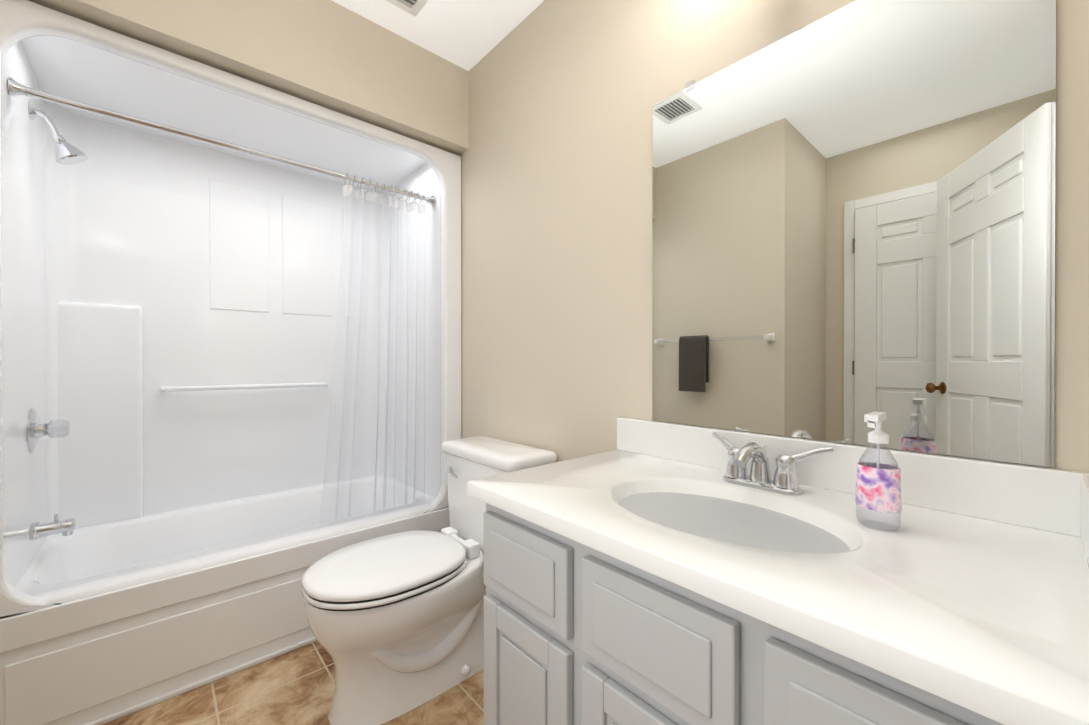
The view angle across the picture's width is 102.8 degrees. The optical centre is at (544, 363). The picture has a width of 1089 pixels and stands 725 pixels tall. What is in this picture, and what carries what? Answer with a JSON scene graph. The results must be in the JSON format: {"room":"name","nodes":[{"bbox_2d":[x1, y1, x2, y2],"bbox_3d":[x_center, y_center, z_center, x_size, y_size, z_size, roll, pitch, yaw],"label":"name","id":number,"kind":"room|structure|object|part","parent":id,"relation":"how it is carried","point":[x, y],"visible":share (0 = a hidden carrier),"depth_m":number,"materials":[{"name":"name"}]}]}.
{"room":"bathroom","nodes":[
{"label":"bathroom","id":0,"kind":"room"},
{"bbox_2d":[28,0,468,155],"bbox_3d":[-1.226,-1.195,1.857,1.550,0.365,0.870,0,0,-42],"label":"soffit","id":1,"kind":"structure","parent":0,"point":[332,55],"depth_m":1.62,"materials":[{"name":"paint"}]},
{"bbox_2d":[103,641,483,724],"bbox_3d":[-0.459,1.098,0.456,2.520,0.060,4.235,0,0,-42],"label":"floor","id":2,"kind":"structure","parent":0,"point":[295,687],"depth_m":1.37,"materials":[{"name":"tile"}]},
{"bbox_2d":[0,0,460,724],"bbox_3d":[-1.240,0.027,1.877,1.542,2.070,0.820,0,0,-42],"label":"bathtub","id":3,"kind":"object","parent":2,"relation":"on","point":[170,310],"visible":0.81,"depth_m":1.84,"materials":[{"name":"white plastic"}]},
{"bbox_3d":[-1.675,0.224,1.495,0.052,0.062,0.059,0,0,-42],"label":"valve knob","id":4,"kind":"part","parent":3,"relation":"part of","materials":[{"name":"plastic"}]},
{"bbox_3d":[-0.972,1.055,1.580,1.542,0.016,0.015,0,0,-42],"label":"floor trim","id":5,"kind":"part","parent":3,"relation":"part of","materials":[{"name":"white plastic"}]},
{"bbox_2d":[8,77,434,205],"bbox_3d":[-1.041,-0.797,1.688,1.324,0.048,0.048,0,0,-42],"label":"rod","id":6,"kind":"object","parent":3,"relation":"attached to","point":[15,88],"visible":0.98,"depth_m":1.50,"materials":[{"name":"silver metal"}]},
{"bbox_2d":[320,172,426,521],"bbox_3d":[-0.752,0.011,1.950,0.484,1.661,0.078,0,0,-38],"label":"shower curtain","id":7,"kind":"object","parent":6,"relation":"hanging from","point":[375,196],"visible":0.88,"depth_m":1.97,"materials":[{"name":"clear plastic"}]},
{"bbox_2d":[0,475,449,724],"bbox_3d":[-1.245,0.862,1.885,1.542,0.400,0.806,0,0,-42],"label":"basin","id":8,"kind":"object","parent":3,"relation":"in","point":[119,617],"depth_m":1.47,"materials":[{"name":"white plastic"}]},
{"bbox_3d":[-0.974,0.842,1.581,1.538,0.323,0.013,0,0,-42],"label":"apron panel","id":9,"kind":"part","parent":3,"relation":"part of","materials":[{"name":"white plastic"}]},
{"bbox_3d":[-1.307,-0.564,2.288,0.728,0.610,0.014,0,0,-42],"label":"panel","id":10,"kind":"part","parent":3,"relation":"part of","materials":[{"name":"white plastic"}]},
{"bbox_2d":[302,436,556,724],"bbox_3d":[-0.395,0.689,1.493,0.776,0.750,0.492,0,0,-42],"label":"toilet","id":11,"kind":"object","parent":2,"relation":"on","point":[396,622],"visible":0.96,"depth_m":1.34,"materials":[{"name":"white ceramic"}]},
{"bbox_3d":[-0.502,0.644,1.397,0.488,0.050,0.392,0,0,-42],"label":"seat","id":12,"kind":"part","parent":11,"relation":"part of","materials":[{"name":"white plastic"}]},
{"bbox_3d":[-0.444,0.868,1.450,0.634,0.392,0.384,0,0,-42],"label":"bowl","id":13,"kind":"part","parent":11,"relation":"part of","materials":[{"name":"white ceramic"}]},
{"bbox_3d":[-0.363,0.425,1.703,0.024,0.032,0.095,0,0,-42],"label":"lever","id":14,"kind":"part","parent":11,"relation":"part of","materials":[{"name":"silver metal"}]},
{"bbox_3d":[-0.189,0.530,1.676,0.200,0.335,0.463,0,0,-42],"label":"tank","id":15,"kind":"part","parent":11,"relation":"part of","materials":[{"name":"white ceramic"}]},
{"bbox_3d":[-0.189,0.338,1.675,0.224,0.049,0.492,0,0,-42],"label":"tank lid","id":16,"kind":"part","parent":11,"relation":"part of","materials":[{"name":"white ceramic"}]},
{"bbox_2d":[467,417,1088,724],"bbox_3d":[0.343,0.618,0.841,0.562,0.897,0.938,0,0,-42],"label":"bathroom vanity","id":17,"kind":"object","parent":2,"relation":"on","point":[647,572],"visible":0.98,"depth_m":0.67,"materials":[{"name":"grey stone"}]},
{"bbox_3d":[0.155,0.623,0.658,0.015,0.513,0.818,0,0,-42],"label":"panel","id":18,"kind":"part","parent":17,"relation":"part of","materials":[{"name":"grey wood"}]},
{"bbox_2d":[712,432,832,494],"bbox_3d":[0.422,0.286,0.911,0.236,0.234,0.259,0,0,-42],"label":"faucet","id":19,"kind":"object","parent":17,"relation":"on","point":[736,480],"depth_m":0.93,"materials":[{"name":"silver metal"}]},
{"bbox_2d":[855,412,901,530],"bbox_3d":[0.549,0.176,0.718,0.075,0.188,0.062,0,0,-42],"label":"soap bottle","id":20,"kind":"object","parent":17,"relation":"on","point":[878,486],"visible":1,"depth_m":0.71,"materials":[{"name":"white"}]},
{"bbox_2d":[332,0,543,70],"bbox_3d":[-0.459,-1.402,0.447,2.520,0.060,4.235,0,0,-42],"label":"ceiling","id":21,"kind":"structure","parent":0,"point":[467,35],"depth_m":1.75,"materials":[{"name":"paint"}]},
{"bbox_2d":[386,0,427,16],"bbox_3d":[-0.519,-1.369,1.522,0.270,0.013,0.270,0,0,-42],"label":"ceiling vent","id":22,"kind":"object","parent":21,"relation":"in","point":[415,8],"depth_m":1.66,"materials":[{"name":"white metal"}]},
{"bbox_3d":[-0.519,-1.375,1.522,0.230,0.001,0.230,0,0,-42],"label":"dark vent fan grille","id":23,"kind":"part","parent":22,"relation":"part of","materials":[{"name":"grey plastic"}]},
{"bbox_2d":[459,0,1088,472],"bbox_3d":[0.011,-0.157,1.728,0.120,2.440,2.955,0,0,-42],"label":"wall","id":24,"kind":"structure","parent":0,"point":[565,96],"depth_m":1.47,"materials":[{"name":"paint"}]},
{"bbox_2d":[652,0,1055,467],"bbox_3d":[0.577,-0.295,0.996,0.005,0.928,0.770,0,0,-42],"label":"mirror","id":25,"kind":"object","parent":24,"relation":"attached to","point":[853,213],"visible":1,"depth_m":0.89,"materials":[{"name":"clear glass"}]}
]}

